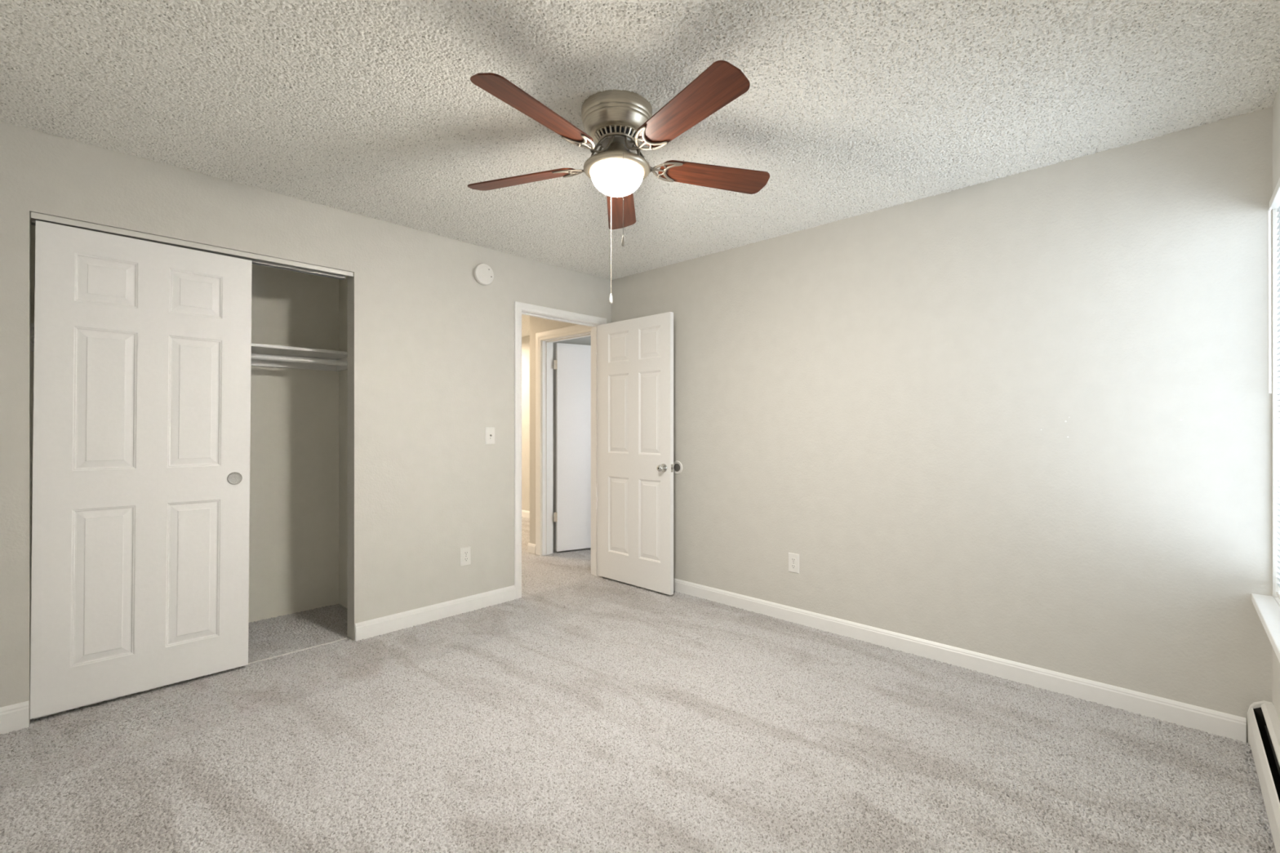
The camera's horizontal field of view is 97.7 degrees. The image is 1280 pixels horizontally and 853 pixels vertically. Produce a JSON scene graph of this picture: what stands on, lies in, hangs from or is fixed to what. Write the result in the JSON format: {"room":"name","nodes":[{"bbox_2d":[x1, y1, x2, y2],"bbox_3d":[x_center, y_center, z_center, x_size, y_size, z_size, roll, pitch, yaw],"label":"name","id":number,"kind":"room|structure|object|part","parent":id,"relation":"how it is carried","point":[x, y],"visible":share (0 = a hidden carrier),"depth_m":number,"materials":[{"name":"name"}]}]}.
{"room":"empty bedroom","nodes":[
{"label":"empty bedroom","id":0,"kind":"room"},
{"bbox_2d":[30,217,338,653],"bbox_3d":[-2.677,0.005,3.318,0.110,2.450,1.610,0,0,44],"label":"wall","id":1,"kind":"structure","parent":0,"point":[294,535],"depth_m":3.66,"materials":[{"name":"white paint"}]},
{"bbox_2d":[30,334,346,371],"bbox_3d":[-2.515,-0.421,3.162,0.340,0.082,1.608,0,0,44],"label":"cleat","id":2,"kind":"object","parent":1,"relation":"attached to","point":[256,362],"visible":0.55,"depth_m":3.66,"materials":[{"name":"white wood"}]},
{"bbox_2d":[30,336,346,365],"bbox_3d":[-2.434,-0.408,3.073,0.052,0.052,1.590,0,0,44],"label":"closet rod","id":3,"kind":"object","parent":2,"relation":"attached to","point":[260,357],"visible":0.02,"depth_m":3.40,"materials":[{"name":"white metal"}]},
{"bbox_2d":[30,323,346,359],"bbox_3d":[-2.515,-0.471,3.162,0.340,0.018,1.608,0,0,44],"label":"closet shelf","id":4,"kind":"object","parent":2,"relation":"on","point":[255,348],"visible":0.2,"depth_m":3.48,"materials":[{"name":"white wood"}]},
{"bbox_2d":[0,120,611,725],"bbox_3d":[-1.470,0.005,3.439,0.110,2.450,3.450,0,0,44],"label":"wall","id":5,"kind":"structure","parent":0,"point":[430,346],"depth_m":3.26,"materials":[{"name":"beige paint"}]},
{"bbox_2d":[0,701,28,734],"bbox_3d":[-2.554,1.174,2.213,0.014,0.108,0.180,0,0,44],"label":"baseboard","id":6,"kind":"structure","parent":5,"relation":"attached to","point":[15,717],"depth_m":2.25,"materials":[{"name":"white wood"}]},
{"bbox_2d":[31,212,353,279],"bbox_3d":[-2.096,-0.863,2.767,0.081,0.034,1.245,0,0,44],"label":"door track","id":7,"kind":"object","parent":5,"relation":"attached to","point":[259,260],"visible":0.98,"depth_m":2.71,"materials":[{"name":"white metal"}]},
{"bbox_2d":[30,220,252,719],"bbox_3d":[-2.251,0.178,2.580,0.037,2.053,0.748,0,0,44],"label":"door","id":8,"kind":"structure","parent":7,"relation":"hanging from","point":[141,444],"depth_m":2.53,"materials":[{"name":"white paint"}]},
{"bbox_3d":[-2.025,0.259,2.792,0.003,0.057,0.057,0,0,44],"label":"recessed pull","id":9,"kind":"part","parent":8,"relation":"part of","materials":[{"name":"silver metal"}]},
{"bbox_2d":[355,585,515,640],"bbox_3d":[-1.255,1.177,3.575,0.014,0.102,1.068,0,0,44],"label":"baseboard","id":10,"kind":"structure","parent":5,"relation":"attached to","point":[385,624],"depth_m":3.51,"materials":[{"name":"white wood"}]},
{"bbox_2d":[460,546,471,566],"bbox_3d":[-1.149,0.856,3.689,0.009,0.120,0.073,0,0,44],"label":"wall outlet","id":11,"kind":"object","parent":5,"relation":"attached to","point":[465,552],"visible":1,"depth_m":3.69,"materials":[{"name":"white plastic"}]},
{"bbox_2d":[474,263,493,284],"bbox_3d":[-1.053,-1.026,3.770,0.037,0.141,0.141,0,0,44],"label":"smoke detector","id":12,"kind":"object","parent":5,"relation":"attached to","point":[483,273],"visible":1,"depth_m":3.75,"materials":[{"name":"white plastic"}]},
{"bbox_2d":[484,426,494,444],"bbox_3d":[-1.020,0.062,3.818,0.018,0.118,0.074,0,0,44],"label":"light switch","id":13,"kind":"object","parent":5,"relation":"attached to","point":[489,431],"visible":1,"depth_m":3.81,"materials":[{"name":"white plastic"}]},
{"bbox_2d":[514,301,606,599],"bbox_3d":[-0.624,0.171,4.321,0.134,2.115,0.883,0,0,44],"label":"door frame","id":14,"kind":"structure","parent":5,"relation":"attached to","point":[519,307],"depth_m":4.23,"materials":[{"name":"white wood"}]},
{"bbox_2d":[599,311,674,595],"bbox_3d":[-0.045,0.193,4.276,0.777,2.030,0.156,0,0,44],"label":"door","id":15,"kind":"structure","parent":5,"relation":"in","point":[636,355],"depth_m":4.23,"materials":[{"name":"white paint"}]},
{"bbox_3d":[0.152,0.300,4.022,0.063,0.063,0.060,0,0,44],"label":"knob","id":16,"kind":"part","parent":15,"relation":"part of","materials":[{"name":"silver metal"}]},
{"bbox_2d":[338,275,346,608],"bbox_3d":[-1.848,0.005,3.695,0.790,2.450,0.080,0,0,44],"label":"wall","id":17,"kind":"structure","parent":0,"point":[342,283],"depth_m":3.80,"materials":[{"name":"white paint"}]},
{"bbox_2d":[521,335,529,511],"bbox_3d":[-1.351,0.005,7.436,3.145,2.450,0.100,0,0,44],"label":"wall","id":18,"kind":"structure","parent":0,"point":[526,340],"depth_m":7.55,"materials":[{"name":"beige paint"}]},
{"bbox_2d":[521,510,529,518],"bbox_3d":[-1.391,1.181,7.395,3.145,0.093,0.014,0,0,44],"label":"baseboard","id":19,"kind":"structure","parent":18,"relation":"attached to","point":[525,513],"depth_m":7.53,"materials":[{"name":"white wood"}]},
{"bbox_2d":[521,315,529,337],"bbox_3d":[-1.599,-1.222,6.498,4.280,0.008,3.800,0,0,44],"label":"wall","id":20,"kind":"structure","parent":0,"point":[525,319],"depth_m":6.78,"materials":[{"name":"beige paint"}]},
{"bbox_2d":[552,336,591,550],"bbox_3d":[-0.205,0.005,6.287,0.100,2.450,2.180,0,0,44],"label":"wall","id":21,"kind":"structure","parent":0,"point":[584,340],"depth_m":5.54,"materials":[{"name":"beige paint"}]},
{"bbox_2d":[0,516,1276,852],"bbox_3d":[-0.888,1.230,4.472,8.006,0.020,5.750,0,0,44],"label":"floor","id":22,"kind":"structure","parent":0,"point":[601,714],"depth_m":2.10,"materials":[{"name":"beige carpet"}]},
{"bbox_2d":[33,638,346,719],"bbox_3d":[-2.111,1.222,2.776,0.004,0.008,1.222,0,0,44],"label":"floor guide","id":23,"kind":"object","parent":22,"relation":"on","point":[254,662],"visible":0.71,"depth_m":2.89,"materials":[{"name":"white paint"}]},
{"bbox_2d":[0,0,1279,279],"bbox_3d":[-0.107,-1.220,2.139,3.656,0.012,3.450,0,0,44],"label":"ceiling","id":24,"kind":"structure","parent":0,"point":[371,108],"depth_m":2.02,"materials":[{"name":"white paint"}]},
{"bbox_2d":[467,60,769,303],"bbox_3d":[-0.094,-0.858,2.120,1.238,0.721,1.231,0,0,44],"label":"ceiling fan","id":25,"kind":"object","parent":24,"relation":"hanging from","point":[617,121],"visible":1,"depth_m":2.05,"materials":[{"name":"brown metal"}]},
{"bbox_3d":[-0.481,-1.010,2.285,0.475,0.006,0.140,-1,14,18],"label":"fan blade","id":26,"kind":"part","parent":25,"relation":"part of","materials":[{"name":"brown wood"}]},
{"bbox_3d":[-0.333,-1.025,1.822,0.140,0.006,0.475,18,9,35],"label":"fan blade","id":27,"kind":"part","parent":25,"relation":"part of","materials":[{"name":"brown wood"}]},
{"bbox_3d":[-0.117,-0.789,2.266,0.002,0.505,0.002,0,0,44],"label":"pull chain","id":28,"kind":"part","parent":25,"relation":"part of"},
{"bbox_3d":[-0.117,-0.518,2.266,0.013,0.042,0.013,0,0,17],"label":"chain pull","id":29,"kind":"part","parent":25,"relation":"part of","materials":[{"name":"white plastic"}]},
{"bbox_2d":[594,124,636,148],"bbox_3d":[-0.089,-1.107,2.156,0.173,0.028,0.174,0,0,44],"label":"vent","id":30,"kind":"object","parent":25,"relation":"attached to","point":[605,132],"depth_m":2.10,"materials":[{"name":"silver metal"}]},
{"bbox_3d":[-0.089,-0.941,2.156,0.205,0.090,0.205,0,0,44],"label":"lamp shade","id":31,"kind":"part","parent":25,"relation":"part of","materials":[{"name":"white glass"}]},
{"bbox_3d":[-0.088,-1.007,2.569,0.140,0.006,0.475,-14,-2,0],"label":"fan blade","id":32,"kind":"part","parent":25,"relation":"part of","materials":[{"name":"brown wood"}]},
{"bbox_3d":[-0.061,-0.842,2.024,0.002,0.300,0.002,0,0,44],"label":"pull chain","id":33,"kind":"part","parent":25,"relation":"part of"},
{"bbox_3d":[-0.061,-0.673,2.024,0.013,0.042,0.013,0,0,-19],"label":"chain pull","id":34,"kind":"part","parent":25,"relation":"part of","materials":[{"name":"white plastic"}]},
{"bbox_3d":[0.153,-1.031,1.821,0.140,0.006,0.475,17,-12,-34],"label":"fan blade","id":35,"kind":"part","parent":25,"relation":"part of","materials":[{"name":"brown wood"}]},
{"bbox_3d":[0.305,-1.020,2.283,0.475,0.006,0.140,0,-14,-18],"label":"fan blade","id":36,"kind":"part","parent":25,"relation":"part of","materials":[{"name":"brown wood"}]},
{"bbox_2d":[529,106,1272,742],"bbox_3d":[0.764,0.005,3.774,4.971,2.450,0.121,0,0,44],"label":"wall","id":37,"kind":"structure","parent":0,"point":[1024,417],"depth_m":2.70,"materials":[{"name":"beige paint"}]},
{"bbox_2d":[527,542,535,554],"bbox_3d":[-1.047,1.181,5.409,0.122,0.093,0.014,0,0,44],"label":"baseboard","id":38,"kind":"structure","parent":37,"relation":"attached to","point":[531,547],"depth_m":5.40,"materials":[{"name":"white wood"}]},
{"bbox_2d":[535,324,591,555],"bbox_3d":[-0.620,0.166,5.087,0.924,2.125,0.141,0,0,44],"label":"door frame","id":39,"kind":"structure","parent":37,"relation":"attached to","point":[547,344],"depth_m":5.32,"materials":[{"name":"white wood"}]},
{"bbox_2d":[553,342,591,551],"bbox_3d":[-0.498,0.200,5.563,0.769,2.012,0.045,0,0,-29],"label":"door","id":40,"kind":"structure","parent":37,"relation":"in","point":[572,363],"depth_m":5.46,"materials":[{"name":"white paint"}]},
{"bbox_2d":[673,461,682,474],"bbox_3d":[0.275,0.305,4.152,0.100,0.100,0.010,0,0,44],"label":"bumper cover","id":41,"kind":"object","parent":37,"relation":"attached to","point":[677,465],"visible":0.84,"depth_m":4.14,"materials":[{"name":"white plastic"}]},
{"bbox_2d":[788,552,799,573],"bbox_3d":[0.962,0.855,3.497,0.073,0.120,0.009,0,0,44],"label":"wall outlet","id":42,"kind":"object","parent":37,"relation":"attached to","point":[793,558],"visible":1,"depth_m":3.49,"materials":[{"name":"white plastic"}]},
{"bbox_2d":[673,577,1246,742],"bbox_3d":[1.059,1.181,3.401,3.574,0.094,0.014,0,0,44],"label":"baseboard","id":43,"kind":"structure","parent":37,"relation":"attached to","point":[1189,716],"depth_m":2.72,"materials":[{"name":"white wood"}]},
{"bbox_2d":[1272,82,1279,720],"bbox_3d":[1.232,0.005,0.779,0.160,2.450,3.570,0,0,44],"label":"wall","id":44,"kind":"structure","parent":0,"point":[1276,105],"depth_m":2.11,"materials":[{"name":"beige paint"}]},
{"bbox_2d":[1247,700,1279,852],"bbox_3d":[1.474,1.127,1.198,0.067,0.177,2.570,0,0,44],"label":"baseboard heater","id":45,"kind":"object","parent":44,"relation":"attached to","point":[1263,720],"visible":1,"depth_m":1.88,"materials":[{"name":"paint"}]},
{"bbox_3d":[1.480,1.125,1.179,0.033,0.166,2.550,0,0,44],"label":"panel","id":46,"kind":"part","parent":45,"relation":"part of","materials":[{"name":"paint"}]},
{"bbox_2d":[1251,593,1279,662],"bbox_3d":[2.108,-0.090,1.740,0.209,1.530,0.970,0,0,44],"label":"window sill","id":47,"kind":"structure","parent":44,"relation":"in","point":[1267,607],"depth_m":1.91,"materials":[{"name":"white plastic"}]},
{"bbox_2d":[1267,177,1279,599],"bbox_3d":[2.088,-0.109,1.780,0.050,1.484,0.900,0,0,44],"label":"window blind","id":48,"kind":"object","parent":44,"relation":"attached to","point":[1274,202],"visible":1,"depth_m":2.10,"materials":[{"name":"white plastic"}]},
{"bbox_3d":[2.398,-0.100,2.089,0.029,1.450,0.001,0,0,44],"label":"ladder cord","id":49,"kind":"part","parent":48,"relation":"part of","materials":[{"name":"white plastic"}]}
]}

